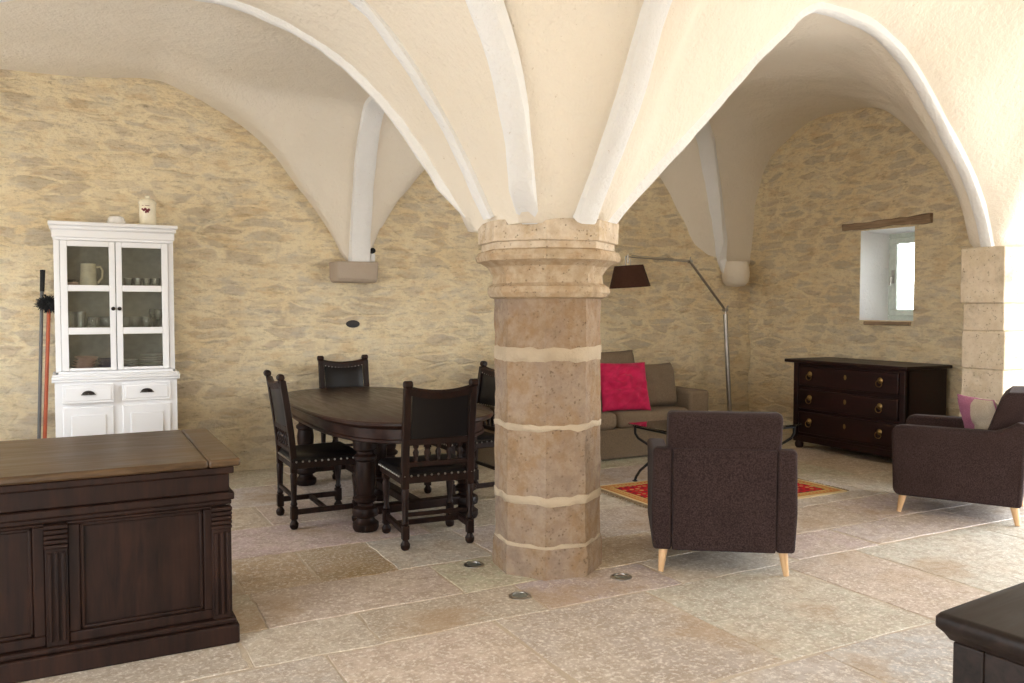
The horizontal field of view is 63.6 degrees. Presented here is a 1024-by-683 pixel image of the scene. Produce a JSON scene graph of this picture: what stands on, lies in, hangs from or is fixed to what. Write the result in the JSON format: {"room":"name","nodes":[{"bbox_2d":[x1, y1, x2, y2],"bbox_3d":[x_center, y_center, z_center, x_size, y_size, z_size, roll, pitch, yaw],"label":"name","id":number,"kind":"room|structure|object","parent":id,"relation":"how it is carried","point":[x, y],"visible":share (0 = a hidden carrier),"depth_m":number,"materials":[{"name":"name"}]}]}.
{"room":"historic interior","nodes":[
{"label":"historic interior","id":0,"kind":"room"},
{"bbox_2d":[0,69,749,471],"bbox_3d":[-1.226,-1.345,7.885,9.550,5.050,0.047,-1,3,-28],"label":"wall","id":1,"kind":"structure","parent":0,"point":[255,293],"depth_m":7.34,"materials":[{"name":"beige stone"}]},
{"bbox_2d":[346,320,359,327],"bbox_3d":[-1.494,-0.165,7.780,0.136,0.073,0.031,-1,3,-28],"label":"vent","id":2,"kind":"object","parent":1,"relation":"attached to","point":[352,323],"depth_m":7.77,"materials":[{"name":"grey metal"}]},
{"bbox_2d":[329,261,377,282],"bbox_3d":[-1.473,-0.641,7.674,0.399,0.190,0.295,-1,3,-28],"label":"trim","id":3,"kind":"structure","parent":1,"relation":"attached to","point":[340,271],"depth_m":7.55,"materials":[{"name":"grey stone"}]},
{"bbox_2d":[348,96,383,261],"bbox_3d":[-0.704,-1.423,6.305,0.197,1.524,3.130,-1,3,-28],"label":"trim","id":4,"kind":"structure","parent":1,"relation":"attached to","point":[372,114],"depth_m":7.48,"materials":[{"name":"white paint"}]},
{"bbox_2d":[370,248,375,261],"bbox_3d":[-1.324,-0.815,7.781,0.053,0.128,0.113,-1,3,-28],"label":"spotlight","id":5,"kind":"object","parent":1,"relation":"attached to","point":[372,250],"visible":0.84,"depth_m":7.75,"materials":[{"name":"white metal"}]},
{"bbox_2d":[695,121,726,272],"bbox_3d":[1.901,-1.582,8.590,0.296,1.792,2.984,1,3,26],"label":"trim","id":6,"kind":"structure","parent":1,"relation":"attached to","point":[705,138],"depth_m":9.52,"materials":[{"name":"white paint"}]},
{"bbox_2d":[721,261,749,286],"bbox_3d":[2.660,-0.799,9.832,0.330,0.300,0.322,-1,3,-28],"label":"trim","id":7,"kind":"structure","parent":1,"relation":"attached to","point":[736,273],"depth_m":9.70,"materials":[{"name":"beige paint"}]},
{"bbox_2d":[0,0,1023,263],"bbox_3d":[0.649,-1.717,4.324,9.450,2.222,8.120,-1,3,-28],"label":"ceiling","id":8,"kind":"structure","parent":0,"point":[305,108],"depth_m":5.79,"materials":[{"name":"beige paint"}]},
{"bbox_2d":[0,0,464,217],"bbox_3d":[-2.597,-1.448,5.072,4.861,1.506,0.309,0,2,11],"label":"trim","id":9,"kind":"structure","parent":8,"relation":"attached to","point":[419,152],"depth_m":4.76,"materials":[{"name":"white paint"}]},
{"bbox_2d":[348,0,493,219],"bbox_3d":[-1.736,-1.346,3.574,3.719,1.447,0.104,-1,3,-28],"label":"trim","id":10,"kind":"structure","parent":8,"relation":"attached to","point":[392,41],"depth_m":4.25,"materials":[{"name":"white paint"}]},
{"bbox_2d":[465,0,537,223],"bbox_3d":[-0.456,-1.379,3.051,0.421,1.645,2.714,1,3,25],"label":"rib","id":11,"kind":"structure","parent":8,"relation":"attached to","point":[491,20],"depth_m":3.65,"materials":[{"name":"white paint"}]},
{"bbox_2d":[573,0,672,223],"bbox_3d":[1.282,-1.351,2.556,0.132,1.627,3.950,-1,3,-28],"label":"trim","id":12,"kind":"structure","parent":8,"relation":"attached to","point":[633,84],"depth_m":3.91,"materials":[{"name":"white paint"}]},
{"bbox_2d":[608,2,994,246],"bbox_3d":[2.150,-1.518,5.626,3.857,1.720,0.100,-1,3,-28],"label":"rib","id":13,"kind":"structure","parent":8,"relation":"attached to","point":[897,50],"depth_m":5.83,"materials":[{"name":"white paint"}]},
{"bbox_2d":[19,432,1023,682],"bbox_3d":[0.990,1.276,4.399,10.909,0.007,8.820,-1,3,-28],"label":"floor","id":14,"kind":"structure","parent":0,"point":[323,600],"depth_m":4.18,"materials":[{"name":"beige stone"}]},
{"bbox_2d":[37,270,44,438],"bbox_3d":[-3.701,0.314,6.433,0.097,1.752,0.275,-1,2,-16],"label":"push broom","id":15,"kind":"object","parent":14,"relation":"on","point":[42,272],"visible":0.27,"depth_m":6.47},
{"bbox_2d":[33,294,54,437],"bbox_3d":[-3.662,0.408,6.496,0.161,1.562,0.238,1,2,21],"label":"brush","id":16,"kind":"object","parent":14,"relation":"on","point":[46,303],"visible":0.87,"depth_m":6.47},
{"bbox_2d":[47,220,179,437],"bbox_3d":[-3.151,0.131,6.577,0.906,2.105,0.517,-1,3,-28],"label":"tall cabinet","id":17,"kind":"object","parent":14,"relation":"on","point":[96,400],"visible":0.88,"depth_m":6.49,"materials":[{"name":"white paint"}]},
{"bbox_2d":[68,312,69,327],"bbox_3d":[-3.467,-0.163,6.521,0.072,0.145,0.071,-1,3,-28],"label":"tumbler","id":18,"kind":"object","parent":17,"relation":"on","point":[68,312],"visible":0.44,"depth_m":6.49,"materials":[{"name":"clear glass"}]},
{"bbox_2d":[67,279,78,284],"bbox_3d":[-3.425,-0.451,6.429,0.100,0.068,0.100,-1,3,-28],"label":"sugar bowl","id":19,"kind":"object","parent":17,"relation":"on","point":[69,281],"visible":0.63,"depth_m":6.39,"materials":[{"name":"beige ceramic"}]},
{"bbox_2d":[74,312,75,327],"bbox_3d":[-3.419,-0.158,6.399,0.072,0.145,0.071,-1,3,-28],"label":"tumbler","id":20,"kind":"object","parent":17,"relation":"on","point":[74,312],"visible":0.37,"depth_m":6.40,"materials":[{"name":"clear glass"}]},
{"bbox_2d":[76,312,85,327],"bbox_3d":[-3.367,-0.160,6.449,0.072,0.145,0.071,-1,3,-28],"label":"tumbler","id":21,"kind":"object","parent":17,"relation":"on","point":[76,312],"visible":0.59,"depth_m":6.44,"materials":[{"name":"clear glass"}]},
{"bbox_2d":[72,364,95,367],"bbox_3d":[-3.363,0.202,6.489,0.170,0.036,0.169,-1,3,-28],"label":"bowl","id":22,"kind":"object","parent":17,"relation":"in","point":[75,366],"visible":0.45,"depth_m":6.43,"materials":[{"name":"ceramic"}]},
{"bbox_2d":[73,362,96,365],"bbox_3d":[-3.356,0.179,6.490,0.170,0.041,0.169,1,2,14],"label":"bowl","id":23,"kind":"object","parent":22,"relation":"on","point":[76,363],"visible":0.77,"depth_m":6.43,"materials":[{"name":"ceramic"}]},
{"bbox_2d":[73,359,96,362],"bbox_3d":[-3.354,0.158,6.494,0.170,0.043,0.168,-1,3,-28],"label":"bowl","id":24,"kind":"object","parent":23,"relation":"on","point":[86,360],"visible":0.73,"depth_m":6.44,"materials":[{"name":"ceramic"}]},
{"bbox_2d":[75,356,97,359],"bbox_3d":[-3.345,0.136,6.493,0.168,0.044,0.170,1,2,21],"label":"bowl","id":25,"kind":"object","parent":24,"relation":"on","point":[76,357],"visible":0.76,"depth_m":6.51,"materials":[{"name":"ceramic"}]},
{"bbox_2d":[79,263,103,284],"bbox_3d":[-3.322,-0.516,6.501,0.132,0.192,0.157,1,3,27],"label":"milk jug","id":26,"kind":"object","parent":17,"relation":"on","point":[88,272],"visible":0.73,"depth_m":6.44,"materials":[{"name":"beige ceramic"}]},
{"bbox_2d":[87,317,99,327],"bbox_3d":[-3.282,-0.141,6.483,0.090,0.105,0.089,-1,3,-28],"label":"tumbler","id":27,"kind":"object","parent":17,"relation":"on","point":[98,318],"visible":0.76,"depth_m":6.47,"materials":[{"name":"clear glass"}]},
{"bbox_2d":[95,317,106,326],"bbox_3d":[-3.290,-0.146,6.615,0.090,0.105,0.089,-1,3,-28],"label":"tumbler","id":28,"kind":"object","parent":17,"relation":"on","point":[105,323],"visible":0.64,"depth_m":6.61,"materials":[{"name":"clear glass"}]},
{"bbox_2d":[100,317,109,326],"bbox_3d":[-3.208,-0.143,6.534,0.090,0.105,0.089,-1,3,-28],"label":"tumbler","id":29,"kind":"object","parent":17,"relation":"on","point":[101,318],"visible":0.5,"depth_m":6.51,"materials":[{"name":"clear glass"}]},
{"bbox_2d":[106,216,125,222],"bbox_3d":[-3.095,-0.950,6.459,0.141,0.066,0.141,-1,3,-28],"label":"butter dish","id":30,"kind":"object","parent":17,"relation":"on","point":[111,219],"visible":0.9,"depth_m":6.41,"materials":[{"name":"white ceramic"}]},
{"bbox_2d":[124,278,132,285],"bbox_3d":[-3.071,-0.467,6.616,0.072,0.085,0.071,-1,3,-28],"label":"tumbler","id":31,"kind":"object","parent":17,"relation":"on","point":[124,278],"visible":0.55,"depth_m":6.61,"materials":[{"name":"clear glass"}]},
{"bbox_2d":[131,317,140,326],"bbox_3d":[-3.050,-0.149,6.685,0.090,0.105,0.089,-1,3,-28],"label":"goblet","id":32,"kind":"object","parent":17,"relation":"on","point":[139,322],"visible":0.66,"depth_m":6.67,"materials":[{"name":"clear glass"}]},
{"bbox_2d":[133,278,141,285],"bbox_3d":[-3.009,-0.468,6.638,0.072,0.085,0.071,-1,3,-28],"label":"tumbler","id":33,"kind":"object","parent":17,"relation":"on","point":[133,278],"visible":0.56,"depth_m":6.63,"materials":[{"name":"clear glass"}]},
{"bbox_2d":[140,317,151,326],"bbox_3d":[-2.951,-0.149,6.670,0.090,0.105,0.089,-1,3,-28],"label":"goblet","id":34,"kind":"object","parent":17,"relation":"on","point":[141,319],"visible":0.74,"depth_m":6.66,"materials":[{"name":"clear glass"}]},
{"bbox_2d":[138,195,156,224],"bbox_3d":[-2.914,-1.046,6.605,0.134,0.246,0.140,-1,3,-28],"label":"storage jar","id":35,"kind":"object","parent":17,"relation":"on","point":[147,206],"visible":0.93,"depth_m":6.56,"materials":[{"name":"beige ceramic"}]},
{"bbox_2d":[149,309,158,326],"bbox_3d":[-2.950,-0.184,6.805,0.080,0.165,0.079,-1,3,-28],"label":"wine glass","id":36,"kind":"object","parent":17,"relation":"on","point":[157,315],"visible":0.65,"depth_m":6.80,"materials":[{"name":"clear glass"}]},
{"bbox_2d":[153,309,161,319],"bbox_3d":[-2.872,-0.180,6.711,0.080,0.165,0.079,-1,3,-28],"label":"wine glass","id":37,"kind":"object","parent":17,"relation":"on","point":[154,314],"visible":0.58,"depth_m":6.70,"materials":[{"name":"clear glass"}]},
{"bbox_3d":[-3.222,0.200,6.575,0.136,0.036,0.135,-1,3,-28],"label":"bowl","id":38,"kind":"object","parent":17,"relation":"in","visible":0},
{"bbox_2d":[98,361,110,364],"bbox_3d":[-3.222,0.176,6.574,0.136,0.036,0.135,-1,3,-28],"label":"bowl","id":39,"kind":"object","parent":38,"relation":"on","point":[100,362],"visible":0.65,"depth_m":6.53,"materials":[{"name":"ceramic"}]},
{"bbox_2d":[98,358,110,361],"bbox_3d":[-3.222,0.152,6.573,0.136,0.036,0.135,-1,3,-28],"label":"bowl","id":40,"kind":"object","parent":39,"relation":"on","point":[100,359],"visible":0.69,"depth_m":6.53,"materials":[{"name":"ceramic"}]},
{"bbox_3d":[-2.930,0.203,6.729,0.200,0.017,0.199,-1,3,-28],"label":"dinner plate","id":41,"kind":"object","parent":17,"relation":"on","visible":0},
{"bbox_2d":[139,362,162,365],"bbox_3d":[-2.930,0.185,6.729,0.200,0.017,0.198,-1,3,-28],"label":"dinner plate","id":42,"kind":"object","parent":41,"relation":"on","point":[160,363],"visible":0.78,"depth_m":6.70,"materials":[{"name":"white ceramic"}]},
{"bbox_2d":[139,360,162,362],"bbox_3d":[-2.930,0.166,6.728,0.200,0.017,0.198,-1,3,-28],"label":"dinner plate","id":43,"kind":"object","parent":42,"relation":"on","point":[144,361],"visible":0.88,"depth_m":6.70,"materials":[{"name":"white ceramic"}]},
{"bbox_2d":[140,358,162,360],"bbox_3d":[-2.930,0.148,6.727,0.200,0.017,0.198,-1,3,-28],"label":"dinner plate","id":44,"kind":"object","parent":43,"relation":"on","point":[145,359],"visible":0.85,"depth_m":6.67,"materials":[{"name":"white ceramic"}]},
{"bbox_2d":[139,356,162,358],"bbox_3d":[-2.930,0.129,6.726,0.200,0.017,0.198,-1,3,-28],"label":"dinner plate","id":45,"kind":"object","parent":44,"relation":"on","point":[146,357],"visible":0.92,"depth_m":6.69,"materials":[{"name":"white ceramic"}]},
{"bbox_2d":[139,353,162,355],"bbox_3d":[-2.930,0.111,6.726,0.200,0.017,0.198,-1,3,-28],"label":"dinner plate","id":46,"kind":"object","parent":45,"relation":"on","point":[150,354],"visible":0.93,"depth_m":6.74,"materials":[{"name":"white ceramic"}]},
{"bbox_3d":[-3.089,0.207,6.645,0.156,0.017,0.155,-1,3,-28],"label":"plate","id":47,"kind":"object","parent":17,"relation":"in","visible":0},
{"bbox_3d":[-3.089,0.188,6.644,0.156,0.017,0.155,-1,3,-28],"label":"plate","id":48,"kind":"object","parent":47,"relation":"on","visible":0},
{"bbox_3d":[-3.089,0.170,6.644,0.156,0.017,0.155,-1,3,-28],"label":"plate","id":49,"kind":"object","parent":48,"relation":"on","visible":0},
{"bbox_2d":[117,359,137,361],"bbox_3d":[-3.089,0.151,6.643,0.156,0.017,0.155,-1,3,-28],"label":"plate","id":50,"kind":"object","parent":49,"relation":"on","point":[125,360],"visible":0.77,"depth_m":6.62,"materials":[{"name":"white ceramic"}]},
{"bbox_2d":[0,428,239,682],"bbox_3d":[-2.503,0.911,3.462,2.472,0.800,1.060,-1,3,-28],"label":"wooden counter","id":51,"kind":"object","parent":14,"relation":"on","point":[115,549],"depth_m":3.40,"materials":[{"name":"brown wood"}]},
{"bbox_2d":[263,370,357,529],"bbox_3d":[-1.365,0.709,5.665,0.569,1.024,0.527,-1,3,-28],"label":"dining chair","id":52,"kind":"object","parent":14,"relation":"on","point":[336,454],"visible":0.94,"depth_m":5.52,"materials":[{"name":"brown wood"}]},
{"bbox_2d":[317,354,368,479],"bbox_3d":[-1.412,0.644,7.279,0.527,1.024,0.569,-1,3,-28],"label":"dining chair","id":53,"kind":"object","parent":14,"relation":"on","point":[346,373],"visible":0.22,"depth_m":7.45,"materials":[{"name":"black leather"}]},
{"bbox_2d":[288,387,492,532],"bbox_3d":[-1.008,0.823,6.255,1.250,0.750,2.420,-1,3,-28],"label":"dining table","id":54,"kind":"object","parent":14,"relation":"on","point":[369,417],"visible":0.63,"depth_m":5.60,"materials":[{"name":"brown wood"}]},
{"bbox_2d":[378,378,478,550],"bbox_3d":[-0.521,0.729,5.175,0.527,1.024,0.569,-1,3,-23],"label":"dining chair","id":55,"kind":"object","parent":14,"relation":"on","point":[446,416],"visible":1,"depth_m":4.98,"materials":[{"name":"black leather"}]},
{"bbox_2d":[424,361,495,493],"bbox_3d":[-0.351,0.680,6.384,0.569,1.024,0.527,-1,3,-30],"label":"dining chair","id":56,"kind":"object","parent":14,"relation":"on","point":[486,388],"visible":0.3,"depth_m":6.47,"materials":[{"name":"black leather"}]},
{"bbox_2d":[464,561,483,567],"bbox_3d":[-0.215,1.261,4.664,0.116,0.010,0.116,-1,3,-28],"label":"spotlight","id":57,"kind":"object","parent":14,"relation":"on","point":[472,564],"visible":1,"depth_m":4.66,"materials":[{"name":"metal"}]},
{"bbox_2d":[509,591,531,599],"bbox_3d":[0.041,1.282,4.163,0.116,0.010,0.116,-1,3,-28],"label":"spotlight","id":58,"kind":"object","parent":14,"relation":"on","point":[518,595],"visible":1,"depth_m":4.16,"materials":[{"name":"silver glass"}]},
{"bbox_2d":[475,218,620,580],"bbox_3d":[0.200,0.304,4.665,0.765,1.915,0.763,1,3,26],"label":"column","id":59,"kind":"structure","parent":14,"relation":"on","point":[547,290],"depth_m":4.42,"materials":[{"name":"stone"}]},
{"bbox_2d":[478,350,708,465],"bbox_3d":[0.802,0.606,8.151,2.350,1.020,0.750,-1,3,-28],"label":"sofa","id":60,"kind":"object","parent":14,"relation":"on","point":[618,439],"visible":0.38,"depth_m":8.07,"materials":[{"name":"beige fabric"}]},
{"bbox_2d":[600,411,615,429],"bbox_3d":[0.460,0.757,7.863,0.961,0.160,0.550,-1,3,-28],"label":"seat cushion","id":61,"kind":"object","parent":60,"relation":"on","point":[608,419],"depth_m":7.80,"materials":[{"name":"brown fabric"}]},
{"bbox_2d":[600,350,634,409],"bbox_3d":[0.941,0.387,8.232,0.720,0.589,0.322,-1,3,-28],"label":"cushion","id":62,"kind":"object","parent":60,"relation":"on","point":[627,356],"depth_m":8.22,"materials":[{"name":"fabric"}]},
{"bbox_2d":[600,362,650,411],"bbox_3d":[1.092,0.439,8.057,0.500,0.465,0.267,-1,2,-14],"label":"throw cushion","id":63,"kind":"object","parent":60,"relation":"on","point":[623,385],"visible":0.98,"depth_m":7.98,"materials":[{"name":"fabric"}]},
{"bbox_2d":[601,405,686,427],"bbox_3d":[1.277,0.740,8.295,0.871,0.160,0.550,-1,3,-28],"label":"seat cushion","id":64,"kind":"object","parent":60,"relation":"on","point":[657,412],"depth_m":8.00,"materials":[{"name":"brown fabric"}]},
{"bbox_2d":[645,362,676,406],"bbox_3d":[1.447,0.449,8.438,0.485,0.452,0.301,-1,3,-28],"label":"cushion","id":65,"kind":"object","parent":60,"relation":"on","point":[662,390],"depth_m":8.34,"materials":[{"name":"beige fabric"}]},
{"bbox_2d":[610,573,631,580],"bbox_3d":[0.588,1.270,4.456,0.116,0.010,0.116,-1,3,-28],"label":"spotlight","id":66,"kind":"object","parent":14,"relation":"on","point":[616,576],"visible":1,"depth_m":4.45,"materials":[{"name":"silver glass"}]},
{"bbox_2d":[609,255,731,410],"bbox_3d":[1.833,0.084,8.976,1.786,2.006,0.430,-1,3,-28],"label":"floor lamp","id":67,"kind":"object","parent":14,"relation":"on","point":[626,276],"visible":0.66,"depth_m":8.60,"materials":[{"name":"metal"}]},
{"bbox_2d":[647,410,797,576],"bbox_3d":[1.197,0.812,4.849,0.776,0.891,0.846,0,2,7],"label":"armchair","id":68,"kind":"object","parent":14,"relation":"on","point":[720,481],"visible":1,"depth_m":4.46,"materials":[{"name":"brown fabric"}]},
{"bbox_2d":[666,410,782,463],"bbox_3d":[1.163,0.597,4.574,0.602,0.439,0.310,0,2,7],"label":"cushion","id":69,"kind":"object","parent":68,"relation":"on","point":[692,437],"depth_m":4.44,"materials":[{"name":"brown fabric"}]},
{"bbox_2d":[600,478,848,507],"bbox_3d":[1.652,1.177,6.588,1.792,0.013,1.061,-1,3,-28],"label":"rug","id":70,"kind":"object","parent":14,"relation":"on","point":[636,493],"visible":0.32,"depth_m":6.51,"materials":[{"name":"fabric"}]},
{"bbox_2d":[628,420,800,481],"bbox_3d":[1.680,0.920,6.857,1.260,0.483,0.720,-1,3,-28],"label":"coffee table","id":71,"kind":"object","parent":70,"relation":"on","point":[660,426],"visible":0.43,"depth_m":6.84,"materials":[{"name":"clear glass"}]},
{"bbox_2d":[785,357,952,457],"bbox_3d":[3.488,0.658,8.218,0.662,0.920,1.450,-1,3,-28],"label":"dresser","id":72,"kind":"object","parent":14,"relation":"on","point":[852,404],"visible":0.85,"depth_m":7.90,"materials":[{"name":"brown wood"}]},
{"bbox_2d":[892,386,1023,525],"bbox_3d":[3.251,0.767,5.953,0.846,0.891,0.776,2,3,33],"label":"armchair","id":73,"kind":"object","parent":14,"relation":"on","point":[934,456],"visible":1,"depth_m":5.62,"materials":[{"name":"brown fabric"}]},
{"bbox_2d":[957,394,997,429],"bbox_3d":[3.351,0.583,5.856,0.228,0.385,0.403,0,2,-5],"label":"throw cushion","id":74,"kind":"object","parent":73,"relation":"on","point":[977,413],"visible":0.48,"depth_m":5.79,"materials":[{"name":"fabric"}]},
{"bbox_2d":[988,386,1023,429],"bbox_3d":[3.475,0.548,5.796,0.310,0.439,0.602,2,3,33],"label":"cushion","id":75,"kind":"object","parent":73,"relation":"on","point":[1009,411],"depth_m":5.54,"materials":[{"name":"brown fabric"}]},
{"bbox_2d":[936,582,1023,682],"bbox_3d":[1.621,0.996,1.971,1.150,0.751,0.620,-2,3,-33],"label":"sideboard","id":76,"kind":"object","parent":14,"relation":"on","point":[987,632],"visible":1,"depth_m":1.85,"materials":[{"name":"brown wood"}]},
{"bbox_2d":[748,107,972,433],"bbox_3d":[4.780,-1.290,6.530,0.041,5.050,8.220,-1,3,-28],"label":"wall","id":77,"kind":"structure","parent":0,"point":[862,165],"depth_m":8.88,"materials":[{"name":"beige stone"}]},
{"bbox_2d":[842,213,932,325],"bbox_3d":[3.979,-0.714,8.502,0.495,1.088,1.030,-1,3,-28],"label":"window","id":78,"kind":"structure","parent":77,"relation":"in","point":[880,248],"depth_m":8.73,"materials":[{"name":"white paint"}]},
{"bbox_2d":[959,246,1023,416],"bbox_3d":[4.180,0.211,6.783,1.083,1.930,0.371,-1,3,-28],"label":"stone pillar","id":79,"kind":"structure","parent":77,"relation":"attached to","point":[992,278],"depth_m":6.46,"materials":[{"name":"stone"}]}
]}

